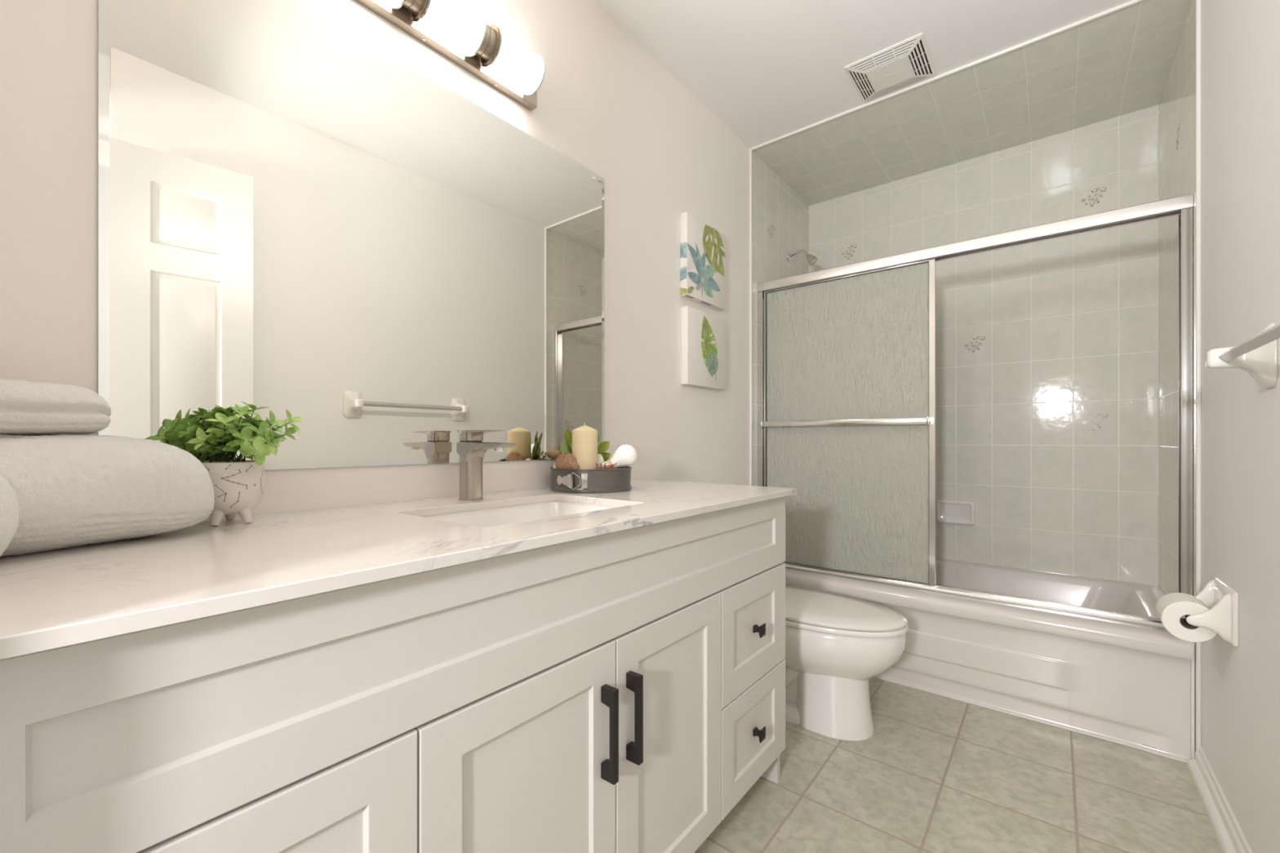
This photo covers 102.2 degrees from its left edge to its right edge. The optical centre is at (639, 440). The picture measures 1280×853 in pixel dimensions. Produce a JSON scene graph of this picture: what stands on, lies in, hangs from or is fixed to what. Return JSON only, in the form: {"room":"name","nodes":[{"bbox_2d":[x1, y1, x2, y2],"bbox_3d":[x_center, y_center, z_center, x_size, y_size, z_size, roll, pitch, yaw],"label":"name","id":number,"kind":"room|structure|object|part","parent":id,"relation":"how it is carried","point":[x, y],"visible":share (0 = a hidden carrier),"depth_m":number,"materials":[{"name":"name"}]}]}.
{"room":"bathroom","nodes":[
{"label":"bathroom","id":0,"kind":"room"},
{"bbox_2d":[0,0,749,518],"bbox_3d":[-0.008,-0.214,1.940,0.100,2.446,3.397,0,0,39],"label":"wall","id":1,"kind":"structure","parent":0,"point":[606,104],"depth_m":1.55,"materials":[{"name":"white paint"}]},
{"bbox_2d":[97,0,604,470],"bbox_3d":[-0.484,-0.407,1.263,0.004,0.926,1.164,0,0,39],"label":"wall mirror","id":2,"kind":"object","parent":1,"relation":"attached to","point":[295,215],"visible":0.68,"depth_m":1.06,"materials":[{"name":"silver mirror"}]},
{"bbox_2d":[355,0,545,111],"bbox_3d":[-0.453,-0.995,1.217,0.110,0.104,0.591,0,0,39],"label":"vanity light","id":3,"kind":"object","parent":1,"relation":"attached to","point":[456,30],"visible":1,"depth_m":1.25,"materials":[{"name":"white glass"}]},
{"bbox_3d":[-0.559,-0.997,1.067,0.079,0.093,0.132,0,0,39],"label":"lamp shade","id":4,"kind":"part","parent":3,"relation":"part of","materials":[{"name":"white glass"}]},
{"bbox_3d":[-0.445,-0.997,1.209,0.079,0.093,0.132,0,0,39],"label":"lamp shade","id":5,"kind":"part","parent":3,"relation":"part of","materials":[{"name":"white glass"}]},
{"bbox_3d":[-0.331,-0.997,1.351,0.079,0.093,0.133,0,0,39],"label":"lamp shade","id":6,"kind":"part","parent":3,"relation":"part of","materials":[{"name":"white glass"}]},
{"bbox_2d":[680,211,724,311],"bbox_3d":[0.270,-0.744,2.178,0.034,0.330,0.306,0,0,39],"label":"print","id":7,"kind":"object","parent":1,"relation":"attached to","point":[702,246],"visible":1,"depth_m":2.13},
{"bbox_2d":[680,306,725,390],"bbox_3d":[0.273,-0.380,2.183,0.034,0.310,0.306,0,0,39],"label":"print","id":8,"kind":"object","parent":1,"relation":"attached to","point":[703,335],"visible":1,"depth_m":2.14,"materials":[{"name":"fabric"}]},
{"bbox_2d":[697,315,718,382],"bbox_3d":[0.286,-0.381,2.172,0.001,0.284,0.172,0,0,39],"label":"leaf","id":9,"kind":"object","parent":8,"relation":"attached to","point":[707,325],"depth_m":2.17,"materials":[{"name":"paint"}]},
{"bbox_2d":[749,147,751,485],"bbox_3d":[0.545,-0.214,2.542,0.012,2.446,0.014,0,0,39],"label":"trim","id":10,"kind":"structure","parent":1,"relation":"attached to","point":[750,148],"depth_m":2.54,"materials":[{"name":"white paint"}]},
{"bbox_2d":[751,151,808,486],"bbox_3d":[0.788,-0.211,2.849,0.006,2.440,0.771,0,0,39],"label":"tiled wall","id":11,"kind":"structure","parent":1,"relation":"attached to","point":[780,216],"depth_m":2.70,"materials":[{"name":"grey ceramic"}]},
{"bbox_2d":[786,249,817,265],"bbox_3d":[0.900,-1.010,2.853,0.162,0.102,0.056,0,0,39],"label":"shower fixture","id":12,"kind":"object","parent":11,"relation":"attached to","point":[811,260],"visible":1,"depth_m":2.83,"materials":[{"name":"silver metal"}]},
{"bbox_3d":[0.882,-1.035,2.869,0.115,0.048,0.017,0,0,39],"label":"arm","id":13,"kind":"part","parent":12,"relation":"part of","materials":[{"name":"silver metal"}]},
{"bbox_2d":[595,0,1131,148],"bbox_3d":[0.448,-1.478,0.671,2.400,0.080,4.807,0,0,39],"label":"ceiling","id":14,"kind":"structure","parent":0,"point":[767,70],"depth_m":1.85,"materials":[{"name":"white paint"}]},
{"bbox_2d":[844,31,936,102],"bbox_3d":[0.973,-1.428,2.005,0.270,0.019,0.265,0,0,39],"label":"ceiling vent","id":15,"kind":"object","parent":14,"relation":"in","point":[905,62],"visible":1,"depth_m":1.98,"materials":[{"name":"white plastic"}]},
{"bbox_2d":[751,0,1144,150],"bbox_3d":[1.135,-1.432,2.068,1.501,0.012,0.014,0,0,39],"label":"trim","id":16,"kind":"structure","parent":14,"relation":"attached to","point":[1132,2],"depth_m":1.98,"materials":[{"name":"white paint"}]},
{"bbox_2d":[751,0,1191,205],"bbox_3d":[1.382,-1.435,2.376,1.524,0.006,0.777,0,0,39],"label":"tile","id":17,"kind":"structure","parent":14,"relation":"attached to","point":[1116,64],"depth_m":2.22,"materials":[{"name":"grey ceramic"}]},
{"bbox_2d":[693,677,1222,852],"bbox_3d":[0.448,1.049,0.671,2.400,0.080,4.807,0,0,39],"label":"floor","id":18,"kind":"structure","parent":0,"point":[935,773],"depth_m":1.48,"materials":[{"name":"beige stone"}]},
{"bbox_2d":[0,496,785,852],"bbox_3d":[-0.247,0.584,1.094,0.583,0.850,1.511,0,0,39],"label":"vanity cabinet","id":19,"kind":"object","parent":18,"relation":"on","point":[620,691],"visible":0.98,"depth_m":0.67,"materials":[{"name":"white wood"}]},
{"bbox_3d":[-0.403,0.501,0.497,0.018,0.280,0.384,0,0,39],"label":"drawer","id":20,"kind":"part","parent":19,"relation":"part of","materials":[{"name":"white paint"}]},
{"bbox_2d":[0,478,796,659],"bbox_3d":[-0.251,0.148,1.095,0.577,0.020,1.565,0,0,39],"label":"countertop","id":21,"kind":"structure","parent":19,"relation":"on","point":[55,598],"depth_m":0.63,"materials":[{"name":"white stone"}]},
{"bbox_2d":[0,434,214,557],"bbox_3d":[-0.742,0.066,0.679,0.219,0.150,0.296,0,0,25],"label":"rolled towel","id":22,"kind":"object","parent":21,"relation":"on","point":[57,491],"visible":1,"depth_m":0.66,"materials":[{"name":"beige fabric"}]},
{"bbox_2d":[0,378,111,435],"bbox_3d":[-0.829,-0.043,0.621,0.143,0.073,0.259,0,0,24],"label":"folded towel","id":23,"kind":"object","parent":22,"relation":"on","point":[27,408],"visible":0.98,"depth_m":0.65,"materials":[{"name":"beige fabric"}]},
{"bbox_2d":[146,400,303,525],"bbox_3d":[-0.691,0.037,0.877,0.222,0.209,0.113,0,0,11],"label":"potted plant","id":24,"kind":"object","parent":21,"relation":"on","point":[238,485],"visible":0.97,"depth_m":0.86,"materials":[{"name":"green plant"}]},
{"bbox_3d":[-0.704,0.081,0.887,0.097,0.089,0.097,0,0,39],"label":"pot","id":25,"kind":"part","parent":24,"relation":"part of","materials":[{"name":"white ceramic"}]},
{"bbox_2d":[456,429,516,501],"bbox_3d":[-0.357,0.058,1.200,0.174,0.166,0.047,0,0,39],"label":"faucet","id":26,"kind":"object","parent":21,"relation":"on","point":[471,449],"visible":1,"depth_m":1.22,"materials":[{"name":"silver metal"}]},
{"bbox_3d":[-0.406,-0.012,1.240,0.047,0.025,0.047,0,0,39],"label":"handle","id":27,"kind":"part","parent":26,"relation":"part of","materials":[{"name":"silver metal"}]},
{"bbox_3d":[-0.373,-0.019,1.214,0.132,0.011,0.045,0,0,39],"label":"lever","id":28,"kind":"part","parent":26,"relation":"part of","materials":[{"name":"silver metal"}]},
{"bbox_3d":[-0.356,0.029,1.200,0.174,0.050,0.047,0,0,39],"label":"spout","id":29,"kind":"part","parent":26,"relation":"part of","materials":[{"name":"silver metal"}]},
{"bbox_2d":[421,500,617,527],"bbox_3d":[-0.238,0.231,1.102,0.348,0.144,0.475,0,0,39],"label":"sink","id":30,"kind":"object","parent":21,"relation":"in","point":[498,516],"visible":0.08,"depth_m":1.26,"materials":[{"name":"white ceramic"}]},
{"bbox_2d":[550,466,631,493],"bbox_3d":[-0.142,0.109,1.496,0.237,0.064,0.240,0,0,39],"label":"pan","id":31,"kind":"object","parent":21,"relation":"on","point":[613,480],"visible":0.94,"depth_m":1.40,"materials":[{"name":"grey metal"}]},
{"bbox_2d":[555,452,580,469],"bbox_3d":[-0.198,0.083,1.434,0.093,0.099,0.053,0,0,39],"label":"sponge","id":32,"kind":"object","parent":31,"relation":"in","point":[565,460],"visible":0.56,"depth_m":1.41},
{"bbox_2d":[556,429,610,461],"bbox_3d":[-0.162,0.030,1.498,0.157,0.127,0.034,0,0,-10],"label":"succulent","id":33,"kind":"object","parent":31,"relation":"in","point":[566,446],"visible":0.23,"depth_m":1.50,"materials":[{"name":"green plant"}]},
{"bbox_2d":[572,422,597,469],"bbox_3d":[-0.154,0.043,1.441,0.071,0.186,0.071,0,0,39],"label":"pillar candle","id":34,"kind":"object","parent":31,"relation":"in","point":[584,438],"visible":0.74,"depth_m":1.41,"materials":[{"name":"beige wax"}]},
{"bbox_2d":[597,453,604,464],"bbox_3d":[-0.116,0.072,1.473,0.029,0.068,0.033,0,0,39],"label":"seashell","id":35,"kind":"object","parent":31,"relation":"in","point":[600,459],"visible":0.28,"depth_m":1.46,"materials":[{"name":"white"}]},
{"bbox_2d":[597,461,610,469],"bbox_3d":[-0.101,0.080,1.451,0.045,0.042,0.039,0,0,39],"label":"seashell","id":36,"kind":"object","parent":31,"relation":"in","point":[606,464],"visible":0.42,"depth_m":1.44,"materials":[{"name":"white"}]},
{"bbox_2d":[595,462,617,469],"bbox_3d":[-0.092,0.079,1.423,0.064,0.035,0.023,0,0,-6],"label":"twigs","id":37,"kind":"object","parent":31,"relation":"in","point":[611,466],"visible":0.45,"depth_m":1.42,"materials":[{"name":"red plant"}]},
{"bbox_2d":[610,444,637,468],"bbox_3d":[-0.059,0.056,1.487,0.102,0.090,0.063,0,0,-7],"label":"seashell","id":38,"kind":"object","parent":31,"relation":"on","point":[625,455],"visible":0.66,"depth_m":1.47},
{"bbox_3d":[-0.166,0.634,0.793,0.018,0.546,0.369,0,0,39],"label":"door","id":39,"kind":"part","parent":19,"relation":"part of","materials":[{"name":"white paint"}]},
{"bbox_3d":[-0.052,0.509,0.895,0.031,0.160,0.013,0,0,39],"label":"handle","id":40,"kind":"part","parent":19,"relation":"part of","materials":[{"name":"black metal"}]},
{"bbox_3d":[-0.010,0.509,0.948,0.031,0.160,0.013,0,0,39],"label":"handle","id":41,"kind":"part","parent":19,"relation":"part of","materials":[{"name":"black metal"}]},
{"bbox_3d":[0.070,0.634,1.086,0.018,0.546,0.378,0,0,39],"label":"door","id":42,"kind":"part","parent":19,"relation":"part of","materials":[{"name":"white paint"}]},
{"bbox_3d":[0.306,0.501,1.381,0.018,0.280,0.372,0,0,39],"label":"drawer","id":43,"kind":"part","parent":19,"relation":"part of","materials":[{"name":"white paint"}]},
{"bbox_3d":[0.306,0.776,1.381,0.018,0.262,0.372,0,0,39],"label":"drawer","id":44,"kind":"part","parent":19,"relation":"part of","materials":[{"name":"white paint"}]},
{"bbox_3d":[0.317,0.777,1.368,0.031,0.030,0.030,0,0,39],"label":"knob","id":45,"kind":"part","parent":19,"relation":"part of","materials":[{"name":"black metal"}]},
{"bbox_3d":[0.317,0.502,1.368,0.031,0.030,0.030,0,0,39],"label":"knob","id":46,"kind":"part","parent":19,"relation":"part of","materials":[{"name":"black metal"}]},
{"bbox_2d":[784,585,908,741],"bbox_3d":[0.583,0.649,1.942,0.765,0.718,0.426,0,0,39],"label":"toilet","id":47,"kind":"object","parent":18,"relation":"on","point":[835,643],"visible":0.42,"depth_m":1.75,"materials":[{"name":"white ceramic"}]},
{"bbox_3d":[0.660,0.604,1.880,0.562,0.022,0.378,0,0,39],"label":"lid","id":48,"kind":"part","parent":47,"relation":"part of","materials":[{"name":"white ceramic"}]},
{"bbox_3d":[0.662,0.625,1.879,0.563,0.018,0.380,0,0,39],"label":"seat","id":49,"kind":"part","parent":47,"relation":"part of","materials":[{"name":"white plastic"}]},
{"bbox_2d":[785,558,1193,763],"bbox_3d":[1.373,0.814,2.365,1.510,0.387,0.791,0,0,39],"label":"bathtub","id":50,"kind":"object","parent":18,"relation":"on","point":[1124,684],"visible":0.57,"depth_m":1.89,"materials":[{"name":"white ceramic"}]},
{"bbox_2d":[757,193,1193,630],"bbox_3d":[1.188,-0.085,2.135,1.512,1.412,0.086,0,0,39],"label":"shower enclosure","id":51,"kind":"object","parent":50,"relation":"on","point":[846,353],"visible":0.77,"depth_m":2.26,"materials":[{"name":"glass"}]},
{"bbox_3d":[0.914,-0.072,2.360,0.722,1.334,0.004,0,0,39],"label":"glass","id":52,"kind":"part","parent":51,"relation":"part of","materials":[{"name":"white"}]},
{"bbox_3d":[0.919,-0.075,2.356,0.754,1.375,0.012,0,0,39],"label":"sliding panel","id":53,"kind":"part","parent":51,"relation":"part of","materials":[{"name":"glass"}]},
{"bbox_2d":[1201,0,1279,852],"bbox_3d":[1.392,-0.214,1.107,0.080,2.446,2.945,0,0,39],"label":"wall","id":54,"kind":"structure","parent":0,"point":[1241,38],"depth_m":1.24,"materials":[{"name":"beige paint"}]},
{"bbox_2d":[1158,0,1195,751],"bbox_3d":[1.972,-0.211,1.899,0.006,2.440,0.771,0,0,39],"label":"tiled wall","id":55,"kind":"structure","parent":54,"relation":"attached to","point":[1177,103],"depth_m":1.93,"materials":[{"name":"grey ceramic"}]},
{"bbox_2d":[1191,642,1195,759],"bbox_3d":[1.725,0.813,1.611,0.008,0.392,0.012,0,0,39],"label":"trim","id":56,"kind":"structure","parent":54,"relation":"attached to","point":[1193,662],"depth_m":1.61,"materials":[{"name":"white paint"}]},
{"bbox_2d":[1195,0,1201,751],"bbox_3d":[1.725,-0.214,1.595,0.012,2.446,0.014,0,0,39],"label":"trim","id":57,"kind":"structure","parent":54,"relation":"attached to","point":[1198,2],"depth_m":1.59,"materials":[{"name":"white paint"}]},
{"bbox_2d":[1183,577,1238,647],"bbox_3d":[1.494,0.442,1.368,0.086,0.134,0.187,0,0,39],"label":"toilet paper holder","id":58,"kind":"object","parent":54,"relation":"attached to","point":[1221,599],"visible":0.77,"depth_m":1.30,"materials":[{"name":"white ceramic"}]},
{"bbox_2d":[1155,592,1217,642],"bbox_3d":[1.468,0.474,1.389,0.105,0.105,0.104,0,0,39],"label":"toilet paper roll","id":59,"kind":"object","parent":58,"relation":"hanging from","point":[1171,607],"visible":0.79,"depth_m":1.36,"materials":[{"name":"white paper"}]},
{"bbox_3d":[1.538,0.442,1.431,0.077,0.124,0.025,0,0,32],"label":"arm","id":60,"kind":"part","parent":58,"relation":"part of","materials":[{"name":"white ceramic"}]},
{"bbox_3d":[1.442,0.442,1.311,0.025,0.124,0.077,0,0,-44],"label":"arm","id":61,"kind":"part","parent":58,"relation":"part of","materials":[{"name":"white ceramic"}]},
{"bbox_3d":[1.522,0.442,1.345,0.014,0.134,0.186,0,0,39],"label":"wall plate","id":62,"kind":"part","parent":58,"relation":"part of","materials":[{"name":"white ceramic"}]},
{"bbox_2d":[1186,746,1252,852],"bbox_3d":[1.070,0.975,0.794,0.031,0.067,2.054,0,0,39],"label":"baseboard","id":63,"kind":"structure","parent":54,"relation":"attached to","point":[1231,838],"depth_m":1.37,"materials":[{"name":"white paint"}]},
{"bbox_2d":[1204,322,1279,388],"bbox_3d":[1.103,-0.177,0.884,0.091,0.133,0.664,0,0,39],"label":"towel bar","id":64,"kind":"object","parent":54,"relation":"attached to","point":[1257,356],"visible":1,"depth_m":1.06,"materials":[{"name":"white ceramic"}]},
{"bbox_3d":[1.087,-0.179,0.897,0.024,0.024,0.542,0,0,39],"label":"rod","id":65,"kind":"part","parent":64,"relation":"part of","materials":[{"name":"white plastic"}]},
{"bbox_3d":[1.656,-0.214,2.718,1.524,2.446,0.100,0,0,39],"label":"wall","id":66,"kind":"structure","parent":0,"visible":0},
{"bbox_2d":[809,105,1158,586],"bbox_3d":[1.623,-0.361,2.677,1.512,2.140,0.006,0,0,39],"label":"tiled wall","id":67,"kind":"structure","parent":66,"relation":"attached to","point":[1046,351],"depth_m":2.46,"materials":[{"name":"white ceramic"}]},
{"bbox_2d":[808,205,809,272],"bbox_3d":[1.032,-0.407,3.145,0.004,2.048,0.004,0,0,39],"label":"trim","id":68,"kind":"structure","parent":67,"relation":"attached to","point":[809,206],"depth_m":3.15,"materials":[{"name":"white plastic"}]},
{"bbox_2d":[935,499,975,525],"bbox_3d":[1.622,0.370,2.660,0.175,0.122,0.020,0,0,39],"label":"soap dish","id":69,"kind":"object","parent":67,"relation":"attached to","point":[947,511],"visible":0.99,"depth_m":2.65,"materials":[{"name":"white ceramic"}]},
{"bbox_2d":[1157,104,1158,585],"bbox_3d":[2.209,-0.407,2.201,0.004,2.048,0.004,0,0,39],"label":"trim","id":70,"kind":"structure","parent":67,"relation":"attached to","point":[1157,104],"depth_m":2.20,"materials":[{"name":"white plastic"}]}
]}

